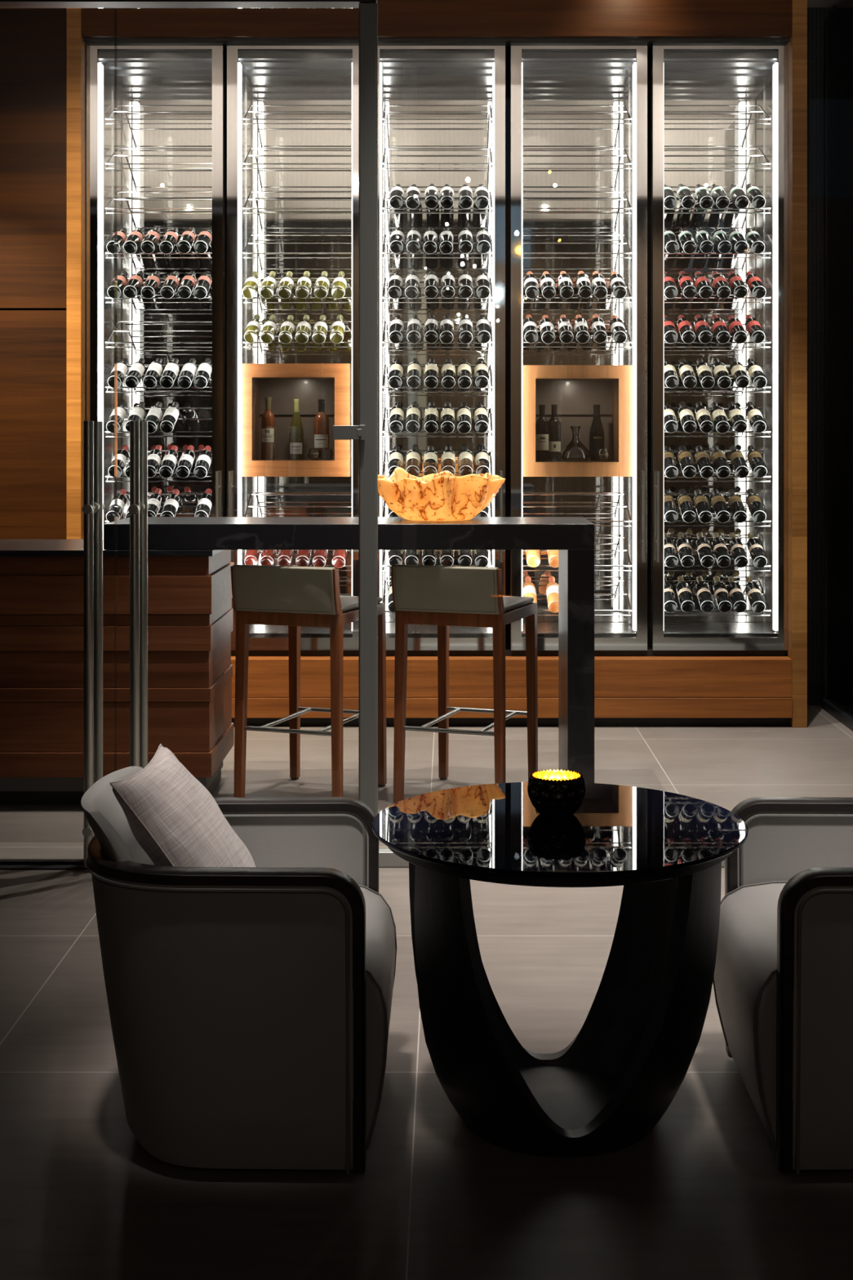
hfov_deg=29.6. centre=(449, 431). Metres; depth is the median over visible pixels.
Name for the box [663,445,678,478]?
wine bottle
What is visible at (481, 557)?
wine bottle
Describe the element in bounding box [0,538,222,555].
countertop
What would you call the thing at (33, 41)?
wall
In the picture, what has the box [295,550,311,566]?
wine bottle
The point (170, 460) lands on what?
wine bottle
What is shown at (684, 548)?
wine bottle
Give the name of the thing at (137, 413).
wine bottle
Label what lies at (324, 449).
glass tumbler
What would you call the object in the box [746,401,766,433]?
wine bottle
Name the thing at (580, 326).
wine bottle
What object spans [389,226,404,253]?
wine bottle
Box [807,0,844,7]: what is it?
ceiling
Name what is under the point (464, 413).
wine bottle
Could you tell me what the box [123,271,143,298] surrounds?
wine bottle
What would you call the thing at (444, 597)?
bar stool
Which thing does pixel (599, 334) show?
wine bottle
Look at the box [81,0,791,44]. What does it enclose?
trim
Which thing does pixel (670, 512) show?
wine bottle
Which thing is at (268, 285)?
wine bottle
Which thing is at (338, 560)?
wine bottle
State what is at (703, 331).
wine bottle
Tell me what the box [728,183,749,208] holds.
wine bottle
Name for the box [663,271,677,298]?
wine bottle
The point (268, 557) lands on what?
wine bottle
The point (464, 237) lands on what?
wine bottle
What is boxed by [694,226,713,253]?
wine bottle
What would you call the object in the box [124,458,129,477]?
wine bottle
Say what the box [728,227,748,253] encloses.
wine bottle
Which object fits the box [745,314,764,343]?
wine bottle
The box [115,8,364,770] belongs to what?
door
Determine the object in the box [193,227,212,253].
wine bottle
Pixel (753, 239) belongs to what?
wine bottle
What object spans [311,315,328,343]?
wine bottle
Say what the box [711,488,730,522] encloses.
wine bottle
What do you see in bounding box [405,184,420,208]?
wine bottle
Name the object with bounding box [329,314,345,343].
wine bottle
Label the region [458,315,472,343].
wine bottle
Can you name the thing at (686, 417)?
wine bottle
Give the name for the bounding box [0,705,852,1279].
floor
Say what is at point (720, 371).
wine bottle
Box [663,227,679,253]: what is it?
wine bottle
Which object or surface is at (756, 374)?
wine bottle
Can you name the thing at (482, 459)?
wine bottle
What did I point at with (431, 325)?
wine bottle
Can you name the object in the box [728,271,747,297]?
wine bottle
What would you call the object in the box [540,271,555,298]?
wine bottle
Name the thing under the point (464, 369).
wine bottle
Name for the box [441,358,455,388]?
wine bottle
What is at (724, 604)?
wine bottle
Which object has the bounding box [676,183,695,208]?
wine bottle
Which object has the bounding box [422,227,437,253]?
wine bottle
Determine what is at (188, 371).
wine bottle
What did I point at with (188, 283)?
wine bottle
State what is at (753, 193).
wine bottle
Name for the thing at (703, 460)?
wine bottle
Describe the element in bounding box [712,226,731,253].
wine bottle
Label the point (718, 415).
wine bottle
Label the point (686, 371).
wine bottle
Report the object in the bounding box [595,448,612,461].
glass bowl
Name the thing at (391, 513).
wine bottle
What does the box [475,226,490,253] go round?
wine bottle
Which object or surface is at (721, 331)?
wine bottle
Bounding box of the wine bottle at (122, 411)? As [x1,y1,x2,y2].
[106,401,126,433]
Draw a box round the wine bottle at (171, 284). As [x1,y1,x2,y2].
[160,271,179,298]
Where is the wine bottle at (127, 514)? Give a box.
[125,504,129,518]
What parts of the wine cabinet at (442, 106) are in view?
panel, slotted plate, panel, handle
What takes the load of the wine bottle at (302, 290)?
in the wine cabinet at (292, 108)
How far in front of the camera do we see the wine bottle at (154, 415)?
8.40 m
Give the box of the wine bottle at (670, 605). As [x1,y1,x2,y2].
[663,575,677,612]
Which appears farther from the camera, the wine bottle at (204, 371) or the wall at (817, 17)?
the wall at (817, 17)
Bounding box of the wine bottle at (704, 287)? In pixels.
[693,271,712,298]
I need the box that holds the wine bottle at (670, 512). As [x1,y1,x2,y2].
[663,488,678,522]
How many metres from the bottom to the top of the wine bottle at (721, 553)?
0.168 m
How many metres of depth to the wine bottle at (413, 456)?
8.40 m
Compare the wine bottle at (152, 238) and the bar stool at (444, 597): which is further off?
the wine bottle at (152, 238)
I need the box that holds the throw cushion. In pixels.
[109,743,255,866]
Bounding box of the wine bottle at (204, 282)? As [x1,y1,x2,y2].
[193,271,212,298]
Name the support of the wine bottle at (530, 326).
in the wine cabinet at (577, 113)
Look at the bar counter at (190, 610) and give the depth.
6.33 m
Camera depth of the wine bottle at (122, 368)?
8.39 m
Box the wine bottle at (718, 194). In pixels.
[710,183,729,208]
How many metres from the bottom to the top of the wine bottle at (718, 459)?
0.168 m
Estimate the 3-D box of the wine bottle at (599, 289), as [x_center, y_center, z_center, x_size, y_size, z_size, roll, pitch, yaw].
[0.781,-0.772,8.482,0.075,0.168,0.294,0,0,-1]
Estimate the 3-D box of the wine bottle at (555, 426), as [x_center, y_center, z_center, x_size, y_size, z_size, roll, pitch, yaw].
[0.556,0.007,8.549,0.073,0.301,0.074,0,0,0]
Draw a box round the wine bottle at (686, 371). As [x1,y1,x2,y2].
[678,358,697,388]
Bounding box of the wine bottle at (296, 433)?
[289,399,303,459]
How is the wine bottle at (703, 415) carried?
in the wine cabinet at (717, 113)
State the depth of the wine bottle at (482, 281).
8.37 m
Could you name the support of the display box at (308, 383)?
attached to the wine cabinet at (292, 108)
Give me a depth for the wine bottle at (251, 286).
8.36 m
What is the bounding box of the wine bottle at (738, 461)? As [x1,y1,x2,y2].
[729,445,749,478]
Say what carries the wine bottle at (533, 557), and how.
in the wine cabinet at (577, 113)
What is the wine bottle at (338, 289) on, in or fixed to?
in the wine cabinet at (292, 108)
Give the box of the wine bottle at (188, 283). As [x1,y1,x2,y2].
[177,271,196,298]
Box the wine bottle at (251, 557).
[244,550,261,564]
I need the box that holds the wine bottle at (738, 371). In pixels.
[729,358,749,388]
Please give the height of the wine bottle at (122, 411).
0.168 m
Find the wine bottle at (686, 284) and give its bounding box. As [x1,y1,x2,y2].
[678,271,697,298]
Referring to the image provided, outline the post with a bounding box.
[358,2,377,816]
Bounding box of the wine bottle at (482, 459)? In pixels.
[475,444,489,474]
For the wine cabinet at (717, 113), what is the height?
3.115 m
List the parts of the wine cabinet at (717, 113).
handle, panel, panel, panel, slotted plate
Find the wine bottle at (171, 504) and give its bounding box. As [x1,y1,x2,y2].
[160,488,179,516]
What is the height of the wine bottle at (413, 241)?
0.168 m
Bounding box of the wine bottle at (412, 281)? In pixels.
[404,271,419,298]
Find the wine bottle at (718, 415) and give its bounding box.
[710,401,729,433]
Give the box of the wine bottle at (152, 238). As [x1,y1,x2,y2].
[141,227,160,253]
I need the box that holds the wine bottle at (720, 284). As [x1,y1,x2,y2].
[711,271,730,298]
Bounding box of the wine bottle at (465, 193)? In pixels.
[458,183,472,208]
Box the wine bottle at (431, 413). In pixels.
[424,401,438,433]
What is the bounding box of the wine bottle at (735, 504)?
[727,488,747,523]
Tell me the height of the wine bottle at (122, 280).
0.168 m
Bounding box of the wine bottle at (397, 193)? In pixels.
[389,183,404,208]
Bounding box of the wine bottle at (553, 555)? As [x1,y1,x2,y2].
[546,550,558,567]
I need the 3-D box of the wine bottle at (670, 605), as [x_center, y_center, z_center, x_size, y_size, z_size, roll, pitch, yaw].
[1.145,0.854,8.484,0.076,0.168,0.294,0,0,1]
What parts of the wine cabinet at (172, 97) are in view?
panel, panel, handle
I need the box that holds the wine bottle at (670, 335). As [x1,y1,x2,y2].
[663,314,678,343]
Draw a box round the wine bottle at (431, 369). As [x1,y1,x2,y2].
[424,358,438,388]
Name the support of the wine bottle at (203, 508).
in the wine cabinet at (172, 97)
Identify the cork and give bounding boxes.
[600,453,606,457]
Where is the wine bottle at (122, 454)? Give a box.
[107,444,128,477]
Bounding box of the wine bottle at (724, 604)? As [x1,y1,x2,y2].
[712,575,732,612]
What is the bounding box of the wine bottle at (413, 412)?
[405,401,420,432]
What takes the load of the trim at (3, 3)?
attached to the wall
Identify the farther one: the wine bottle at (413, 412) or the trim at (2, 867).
the wine bottle at (413, 412)
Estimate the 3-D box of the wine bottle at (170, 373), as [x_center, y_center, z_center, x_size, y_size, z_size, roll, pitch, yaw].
[-1.461,-0.308,8.484,0.077,0.168,0.293,0,0,1]
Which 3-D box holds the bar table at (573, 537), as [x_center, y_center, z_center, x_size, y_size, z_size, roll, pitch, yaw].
[-0.393,0.926,6.585,1.923,1.128,0.529,0,0,0]
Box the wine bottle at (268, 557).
[260,550,276,565]
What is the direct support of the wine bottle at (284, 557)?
in the wine cabinet at (292, 108)
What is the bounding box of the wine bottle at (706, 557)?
[695,532,714,567]
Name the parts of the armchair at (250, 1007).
backrest, seat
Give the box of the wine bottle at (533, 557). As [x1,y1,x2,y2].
[525,550,540,567]
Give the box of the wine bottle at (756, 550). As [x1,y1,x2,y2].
[746,532,767,568]
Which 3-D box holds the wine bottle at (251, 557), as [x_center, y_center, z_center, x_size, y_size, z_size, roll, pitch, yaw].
[-1.026,0.621,8.485,0.076,0.168,0.293,0,0,-1]
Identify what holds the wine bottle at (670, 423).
in the wine cabinet at (717, 113)
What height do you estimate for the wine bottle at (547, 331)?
0.168 m
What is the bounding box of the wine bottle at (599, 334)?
[590,314,607,342]
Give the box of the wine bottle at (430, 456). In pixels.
[423,445,437,475]
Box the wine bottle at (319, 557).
[311,550,328,567]
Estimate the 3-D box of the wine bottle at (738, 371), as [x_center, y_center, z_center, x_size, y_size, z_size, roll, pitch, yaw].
[1.516,-0.308,8.485,0.075,0.168,0.294,0,0,-1]
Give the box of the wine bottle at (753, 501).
[746,488,766,522]
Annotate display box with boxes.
[241,363,351,476]
[522,364,632,476]
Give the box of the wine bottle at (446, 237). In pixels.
[439,227,453,253]
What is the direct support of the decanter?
in the display box at (575, 389)
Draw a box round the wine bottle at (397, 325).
[388,314,404,343]
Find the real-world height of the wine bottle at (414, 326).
0.168 m
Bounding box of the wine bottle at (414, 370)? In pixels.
[406,358,421,388]
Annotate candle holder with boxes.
[527,768,586,817]
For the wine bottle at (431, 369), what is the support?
in the wine cabinet at (442, 106)
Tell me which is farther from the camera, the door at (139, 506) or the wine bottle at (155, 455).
the wine bottle at (155, 455)
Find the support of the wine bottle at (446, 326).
in the wine cabinet at (442, 106)
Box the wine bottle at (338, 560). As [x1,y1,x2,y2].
[331,550,346,568]
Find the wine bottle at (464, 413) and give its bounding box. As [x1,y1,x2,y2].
[457,401,471,433]
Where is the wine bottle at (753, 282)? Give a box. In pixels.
[746,271,766,298]
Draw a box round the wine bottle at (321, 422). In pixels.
[313,399,328,459]
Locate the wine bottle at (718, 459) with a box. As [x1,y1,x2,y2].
[711,445,730,478]
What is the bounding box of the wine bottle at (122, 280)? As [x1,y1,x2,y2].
[106,271,128,298]
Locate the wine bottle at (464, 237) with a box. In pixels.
[457,226,472,253]
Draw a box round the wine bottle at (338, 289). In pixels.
[331,271,346,298]
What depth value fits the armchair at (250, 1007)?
3.19 m
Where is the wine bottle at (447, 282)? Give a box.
[440,271,455,298]
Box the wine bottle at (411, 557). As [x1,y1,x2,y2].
[404,550,419,564]
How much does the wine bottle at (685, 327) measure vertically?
0.168 m
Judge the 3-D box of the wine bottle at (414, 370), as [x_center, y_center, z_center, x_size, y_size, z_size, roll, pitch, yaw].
[-0.183,-0.309,8.485,0.076,0.168,0.294,0,0,1]
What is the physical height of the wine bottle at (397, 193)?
0.168 m
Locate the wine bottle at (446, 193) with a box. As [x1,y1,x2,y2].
[440,183,453,208]
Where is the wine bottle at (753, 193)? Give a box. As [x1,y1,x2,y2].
[745,183,765,208]
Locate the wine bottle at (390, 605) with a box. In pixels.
[387,583,395,613]
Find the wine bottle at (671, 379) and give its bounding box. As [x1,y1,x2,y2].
[663,358,679,388]
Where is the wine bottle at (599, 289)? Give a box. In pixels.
[591,271,607,298]
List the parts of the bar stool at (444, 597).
leg, leg, backrest, frame, seat frame, leg, seat, leg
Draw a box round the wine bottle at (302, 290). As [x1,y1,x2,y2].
[295,271,311,298]
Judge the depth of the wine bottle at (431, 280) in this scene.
8.37 m
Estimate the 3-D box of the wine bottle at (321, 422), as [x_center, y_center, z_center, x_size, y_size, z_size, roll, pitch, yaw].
[-0.675,-0.011,8.519,0.082,0.319,0.083,0,0,0]
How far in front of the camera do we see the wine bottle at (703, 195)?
8.36 m
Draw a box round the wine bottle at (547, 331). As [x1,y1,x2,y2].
[539,315,555,343]
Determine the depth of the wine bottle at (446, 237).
8.36 m
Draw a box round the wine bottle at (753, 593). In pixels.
[745,576,765,613]
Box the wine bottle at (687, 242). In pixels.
[678,227,697,253]
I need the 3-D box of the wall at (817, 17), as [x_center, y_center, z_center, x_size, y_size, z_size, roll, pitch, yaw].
[2.702,-0.468,8.850,1.797,3.685,0.100,0,0,0]
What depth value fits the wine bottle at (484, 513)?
8.35 m
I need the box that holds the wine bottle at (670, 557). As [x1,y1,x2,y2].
[663,532,678,568]
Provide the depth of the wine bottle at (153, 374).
8.38 m
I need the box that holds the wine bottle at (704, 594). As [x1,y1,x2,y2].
[695,575,714,612]
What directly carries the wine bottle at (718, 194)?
in the wine cabinet at (717, 113)
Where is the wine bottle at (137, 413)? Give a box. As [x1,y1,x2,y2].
[124,401,145,432]
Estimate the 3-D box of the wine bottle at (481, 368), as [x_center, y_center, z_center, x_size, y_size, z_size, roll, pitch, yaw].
[0.168,-0.307,8.483,0.076,0.168,0.293,0,0,-1]
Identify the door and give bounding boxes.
[0,8,115,867]
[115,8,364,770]
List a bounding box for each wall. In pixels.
[0,8,66,538]
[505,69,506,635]
[807,7,838,684]
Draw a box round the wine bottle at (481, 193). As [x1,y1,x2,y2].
[474,183,488,208]
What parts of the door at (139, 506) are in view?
pull handle, pull handle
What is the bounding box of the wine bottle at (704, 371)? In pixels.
[695,358,715,388]
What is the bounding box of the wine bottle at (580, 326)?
[573,314,590,343]
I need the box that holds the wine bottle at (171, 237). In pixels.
[159,227,178,253]
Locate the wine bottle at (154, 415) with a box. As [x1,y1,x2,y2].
[144,401,163,433]
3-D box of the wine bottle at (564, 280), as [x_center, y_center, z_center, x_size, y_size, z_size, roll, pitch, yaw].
[0.607,-0.773,8.484,0.075,0.168,0.293,0,0,-1]
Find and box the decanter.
[560,426,591,461]
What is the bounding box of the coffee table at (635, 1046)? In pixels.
[372,782,748,1157]
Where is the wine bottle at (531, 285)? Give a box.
[524,271,539,298]
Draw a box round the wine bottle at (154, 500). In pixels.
[147,488,162,516]
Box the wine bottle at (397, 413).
[389,401,404,433]
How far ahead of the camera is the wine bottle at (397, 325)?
8.37 m
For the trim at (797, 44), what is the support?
attached to the wall at (817, 17)
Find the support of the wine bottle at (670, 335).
in the wine cabinet at (717, 113)
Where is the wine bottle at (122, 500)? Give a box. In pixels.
[106,488,126,522]
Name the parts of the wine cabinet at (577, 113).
panel, panel, panel, slotted plate, handle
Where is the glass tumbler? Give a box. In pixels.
[321,448,333,459]
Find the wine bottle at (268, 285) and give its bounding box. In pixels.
[259,271,276,298]
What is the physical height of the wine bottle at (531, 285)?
0.168 m
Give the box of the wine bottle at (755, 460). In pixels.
[746,444,767,478]
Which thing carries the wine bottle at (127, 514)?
in the wine cabinet at (172, 97)
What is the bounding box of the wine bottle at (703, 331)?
[693,314,712,343]
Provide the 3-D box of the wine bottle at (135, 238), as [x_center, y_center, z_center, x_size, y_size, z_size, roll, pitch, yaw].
[-1.651,-1.005,8.484,0.076,0.168,0.294,0,0,-1]
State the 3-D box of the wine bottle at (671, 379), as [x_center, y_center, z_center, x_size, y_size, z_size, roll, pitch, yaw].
[1.154,-0.308,8.485,0.076,0.168,0.293,0,0,1]
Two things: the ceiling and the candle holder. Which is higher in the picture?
the ceiling
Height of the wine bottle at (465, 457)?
0.168 m
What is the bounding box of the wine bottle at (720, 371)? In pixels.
[711,358,731,388]
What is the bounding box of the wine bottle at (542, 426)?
[535,404,549,461]
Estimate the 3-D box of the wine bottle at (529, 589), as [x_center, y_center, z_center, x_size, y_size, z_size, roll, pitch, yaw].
[0.420,0.855,8.480,0.076,0.168,0.294,0,0,1]
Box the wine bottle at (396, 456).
[388,445,403,475]
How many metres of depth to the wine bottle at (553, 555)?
8.36 m
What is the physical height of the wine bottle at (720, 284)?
0.168 m
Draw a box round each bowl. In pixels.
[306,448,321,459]
[377,466,505,520]
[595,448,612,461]
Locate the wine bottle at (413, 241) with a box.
[406,226,421,253]
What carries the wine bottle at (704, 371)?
in the wine cabinet at (717, 113)
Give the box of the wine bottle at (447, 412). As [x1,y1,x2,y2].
[440,401,454,433]
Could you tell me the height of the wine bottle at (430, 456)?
0.168 m
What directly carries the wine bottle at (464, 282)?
in the wine cabinet at (442, 106)
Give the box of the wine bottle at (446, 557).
[440,550,453,565]
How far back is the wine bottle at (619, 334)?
8.37 m
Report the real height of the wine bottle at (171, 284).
0.168 m
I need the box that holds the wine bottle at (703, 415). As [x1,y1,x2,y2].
[694,401,714,432]
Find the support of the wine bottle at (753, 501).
in the wine cabinet at (717, 113)
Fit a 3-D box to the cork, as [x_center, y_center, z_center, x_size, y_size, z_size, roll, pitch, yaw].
[0.803,0.127,8.437,0.037,0.026,0.019,0,0,40]
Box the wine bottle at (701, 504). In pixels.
[693,488,712,523]
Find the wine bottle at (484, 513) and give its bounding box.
[475,505,488,516]
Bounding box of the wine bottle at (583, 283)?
[575,271,592,298]
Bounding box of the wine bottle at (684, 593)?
[675,575,694,612]
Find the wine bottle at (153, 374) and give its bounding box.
[142,358,162,388]
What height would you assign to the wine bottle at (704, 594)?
0.168 m
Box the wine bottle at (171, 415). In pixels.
[160,401,179,433]
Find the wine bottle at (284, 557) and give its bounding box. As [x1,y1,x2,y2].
[277,550,293,565]
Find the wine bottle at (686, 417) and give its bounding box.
[678,401,697,433]
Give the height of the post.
2.955 m
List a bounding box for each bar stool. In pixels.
[230,564,386,797]
[391,564,537,803]
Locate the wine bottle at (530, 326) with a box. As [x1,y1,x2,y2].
[523,314,537,342]
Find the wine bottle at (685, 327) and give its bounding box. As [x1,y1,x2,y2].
[676,314,695,343]
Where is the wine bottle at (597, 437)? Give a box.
[589,404,604,461]
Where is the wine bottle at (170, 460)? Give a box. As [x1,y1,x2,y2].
[159,445,178,478]
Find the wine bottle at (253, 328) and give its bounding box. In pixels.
[244,314,261,342]
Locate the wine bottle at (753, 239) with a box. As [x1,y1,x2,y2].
[745,227,764,253]
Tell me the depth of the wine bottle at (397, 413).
8.38 m
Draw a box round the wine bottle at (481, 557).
[474,550,488,567]
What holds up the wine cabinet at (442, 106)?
in the trim at (650, 652)
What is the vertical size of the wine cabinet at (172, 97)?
3.115 m
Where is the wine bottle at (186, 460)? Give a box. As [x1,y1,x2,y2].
[175,444,195,478]
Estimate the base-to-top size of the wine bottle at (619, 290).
0.168 m
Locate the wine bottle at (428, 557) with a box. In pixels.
[422,550,436,565]
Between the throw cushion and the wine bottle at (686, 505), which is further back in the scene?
the wine bottle at (686, 505)
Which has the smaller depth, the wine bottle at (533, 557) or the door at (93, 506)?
the door at (93, 506)
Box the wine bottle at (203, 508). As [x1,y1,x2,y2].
[194,488,212,516]
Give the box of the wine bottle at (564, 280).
[557,271,573,298]
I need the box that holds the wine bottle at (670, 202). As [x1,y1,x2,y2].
[663,183,677,208]
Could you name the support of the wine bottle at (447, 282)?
in the wine cabinet at (442, 106)
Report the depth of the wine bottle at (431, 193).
8.37 m
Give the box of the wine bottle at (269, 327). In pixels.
[260,314,276,343]
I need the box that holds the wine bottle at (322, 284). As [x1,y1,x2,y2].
[313,271,329,298]
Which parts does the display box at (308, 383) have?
panel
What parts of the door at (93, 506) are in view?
rail, pull handle, pull handle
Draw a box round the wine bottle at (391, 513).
[388,509,399,516]
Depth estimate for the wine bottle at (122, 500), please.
8.40 m
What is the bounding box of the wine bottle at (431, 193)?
[424,183,438,208]
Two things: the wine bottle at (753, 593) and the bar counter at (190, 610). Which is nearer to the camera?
the bar counter at (190, 610)
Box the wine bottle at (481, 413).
[474,401,488,433]
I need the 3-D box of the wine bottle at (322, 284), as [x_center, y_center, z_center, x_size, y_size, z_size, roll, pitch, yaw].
[-0.665,-0.773,8.484,0.076,0.168,0.294,0,0,1]
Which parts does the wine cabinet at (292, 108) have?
handle, panel, panel, slotted plate, panel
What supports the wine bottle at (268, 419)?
in the display box at (308, 383)
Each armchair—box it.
[80,765,396,1173]
[712,796,852,1173]
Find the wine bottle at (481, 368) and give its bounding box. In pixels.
[474,358,488,388]
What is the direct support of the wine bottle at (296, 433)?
in the display box at (308, 383)
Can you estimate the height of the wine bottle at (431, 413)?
0.168 m
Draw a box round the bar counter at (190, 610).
[0,538,234,804]
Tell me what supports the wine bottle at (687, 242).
in the wine cabinet at (717, 113)
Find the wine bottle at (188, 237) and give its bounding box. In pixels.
[177,226,195,253]
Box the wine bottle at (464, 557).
[457,550,471,566]
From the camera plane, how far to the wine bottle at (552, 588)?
8.40 m
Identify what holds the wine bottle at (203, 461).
in the wine cabinet at (172, 97)
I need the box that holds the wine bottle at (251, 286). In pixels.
[242,271,258,298]
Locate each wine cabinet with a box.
[86,43,226,538]
[226,43,358,650]
[377,43,505,650]
[506,43,647,650]
[647,43,788,650]
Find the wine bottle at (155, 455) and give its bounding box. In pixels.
[147,444,162,477]
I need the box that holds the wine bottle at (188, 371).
[177,358,196,388]
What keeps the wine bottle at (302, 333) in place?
in the wine cabinet at (292, 108)
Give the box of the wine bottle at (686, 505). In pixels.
[677,488,696,522]
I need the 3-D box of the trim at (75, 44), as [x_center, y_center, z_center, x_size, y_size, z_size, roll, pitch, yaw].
[-1.891,-0.410,8.579,0.074,3.800,0.900,0,0,0]
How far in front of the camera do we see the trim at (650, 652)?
8.25 m
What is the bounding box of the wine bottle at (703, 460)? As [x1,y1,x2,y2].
[694,445,714,478]
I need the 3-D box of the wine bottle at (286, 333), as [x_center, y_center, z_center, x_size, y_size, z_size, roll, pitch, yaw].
[-0.849,-0.538,8.480,0.076,0.168,0.294,0,0,-1]
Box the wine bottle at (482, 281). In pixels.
[475,271,490,298]
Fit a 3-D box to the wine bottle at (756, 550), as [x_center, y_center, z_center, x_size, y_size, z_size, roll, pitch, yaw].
[1.609,0.623,8.481,0.076,0.168,0.294,0,0,1]
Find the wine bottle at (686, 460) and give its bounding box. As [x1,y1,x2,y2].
[678,444,696,478]
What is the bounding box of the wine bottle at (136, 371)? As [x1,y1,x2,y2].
[124,358,145,388]
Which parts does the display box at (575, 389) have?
panel, casing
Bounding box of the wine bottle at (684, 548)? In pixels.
[675,532,694,567]
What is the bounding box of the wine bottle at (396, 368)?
[388,358,403,388]
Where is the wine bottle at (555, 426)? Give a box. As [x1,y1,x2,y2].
[548,404,561,461]
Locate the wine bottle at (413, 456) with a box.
[405,444,420,476]
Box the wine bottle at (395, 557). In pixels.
[388,550,403,566]
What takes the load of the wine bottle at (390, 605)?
in the wine cabinet at (442, 106)
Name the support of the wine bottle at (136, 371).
in the wine cabinet at (172, 97)
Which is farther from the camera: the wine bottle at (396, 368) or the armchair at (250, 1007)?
the wine bottle at (396, 368)
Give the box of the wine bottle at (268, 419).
[261,396,275,459]
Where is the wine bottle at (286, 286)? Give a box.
[277,271,293,298]
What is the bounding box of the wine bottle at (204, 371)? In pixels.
[193,358,212,388]
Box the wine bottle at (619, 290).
[609,271,626,298]
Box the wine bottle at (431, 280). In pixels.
[424,271,438,298]
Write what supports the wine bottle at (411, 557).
in the wine cabinet at (442, 106)
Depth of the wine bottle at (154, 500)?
8.44 m
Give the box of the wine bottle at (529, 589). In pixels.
[522,576,537,602]
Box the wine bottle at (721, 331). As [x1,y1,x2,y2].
[711,315,730,343]
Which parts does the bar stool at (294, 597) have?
leg, backrest, frame, leg, seat frame, leg, seat, leg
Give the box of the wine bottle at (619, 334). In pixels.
[609,315,626,343]
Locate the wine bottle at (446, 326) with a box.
[439,315,453,343]
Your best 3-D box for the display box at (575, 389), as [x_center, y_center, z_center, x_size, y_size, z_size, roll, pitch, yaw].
[0.661,-0.055,8.568,0.576,0.577,0.424,0,0,0]
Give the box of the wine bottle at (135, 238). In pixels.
[123,227,143,253]
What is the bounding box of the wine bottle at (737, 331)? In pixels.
[727,315,747,343]
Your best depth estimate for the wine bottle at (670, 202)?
8.36 m
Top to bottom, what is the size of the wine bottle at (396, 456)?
0.168 m
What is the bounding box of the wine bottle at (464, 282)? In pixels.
[457,271,472,297]
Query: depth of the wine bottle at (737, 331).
8.38 m
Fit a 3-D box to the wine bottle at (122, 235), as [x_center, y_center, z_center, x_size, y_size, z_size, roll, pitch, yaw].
[-1.737,-1.004,8.481,0.076,0.168,0.294,0,0,1]
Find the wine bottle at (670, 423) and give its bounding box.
[663,401,678,432]
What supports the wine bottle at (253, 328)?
in the wine cabinet at (292, 108)
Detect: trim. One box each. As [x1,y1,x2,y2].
[0,0,377,8]
[0,858,87,870]
[66,8,86,538]
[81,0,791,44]
[84,44,788,656]
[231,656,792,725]
[787,0,807,727]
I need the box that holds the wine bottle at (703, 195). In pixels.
[694,183,713,208]
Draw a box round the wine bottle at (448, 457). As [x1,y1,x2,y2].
[441,444,455,475]
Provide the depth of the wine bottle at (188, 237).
8.37 m
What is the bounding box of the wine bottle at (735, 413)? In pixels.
[727,401,746,432]
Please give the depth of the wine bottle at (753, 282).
8.37 m
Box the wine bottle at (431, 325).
[424,314,438,343]
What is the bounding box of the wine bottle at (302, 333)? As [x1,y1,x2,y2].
[294,315,311,343]
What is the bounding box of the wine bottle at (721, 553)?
[711,532,730,567]
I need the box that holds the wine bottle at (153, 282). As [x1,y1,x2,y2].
[141,271,160,298]
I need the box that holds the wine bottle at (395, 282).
[387,271,402,298]
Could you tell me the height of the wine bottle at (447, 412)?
0.168 m
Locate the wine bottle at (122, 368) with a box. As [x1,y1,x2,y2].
[107,358,128,388]
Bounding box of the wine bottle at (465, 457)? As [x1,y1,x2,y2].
[458,444,472,475]
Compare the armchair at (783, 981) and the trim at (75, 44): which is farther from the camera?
the trim at (75, 44)
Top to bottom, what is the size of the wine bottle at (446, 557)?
0.168 m
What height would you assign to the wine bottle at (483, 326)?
0.168 m
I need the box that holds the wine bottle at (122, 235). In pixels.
[106,227,127,253]
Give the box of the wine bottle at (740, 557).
[728,532,748,568]
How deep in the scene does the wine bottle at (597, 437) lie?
8.53 m
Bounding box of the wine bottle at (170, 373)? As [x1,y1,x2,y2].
[160,358,179,388]
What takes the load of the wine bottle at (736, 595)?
in the wine cabinet at (717, 113)
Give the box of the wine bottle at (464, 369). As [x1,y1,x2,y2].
[457,358,471,388]
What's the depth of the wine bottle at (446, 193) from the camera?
8.36 m
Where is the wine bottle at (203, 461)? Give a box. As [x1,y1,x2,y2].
[193,445,212,478]
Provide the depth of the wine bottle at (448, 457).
8.41 m
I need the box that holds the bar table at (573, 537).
[103,516,594,782]
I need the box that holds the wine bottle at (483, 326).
[475,314,490,343]
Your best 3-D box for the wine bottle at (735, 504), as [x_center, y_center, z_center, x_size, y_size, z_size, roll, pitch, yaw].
[1.505,0.390,8.482,0.076,0.168,0.294,0,0,-1]
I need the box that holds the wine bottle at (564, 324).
[557,314,573,343]
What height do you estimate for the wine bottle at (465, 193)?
0.168 m
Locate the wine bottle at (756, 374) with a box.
[746,358,766,388]
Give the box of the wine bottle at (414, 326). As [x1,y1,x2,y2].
[406,314,421,343]
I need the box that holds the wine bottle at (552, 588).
[546,576,558,613]
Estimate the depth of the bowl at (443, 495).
6.44 m
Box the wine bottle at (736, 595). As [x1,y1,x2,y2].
[727,575,746,612]
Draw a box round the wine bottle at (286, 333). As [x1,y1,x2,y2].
[278,315,294,343]

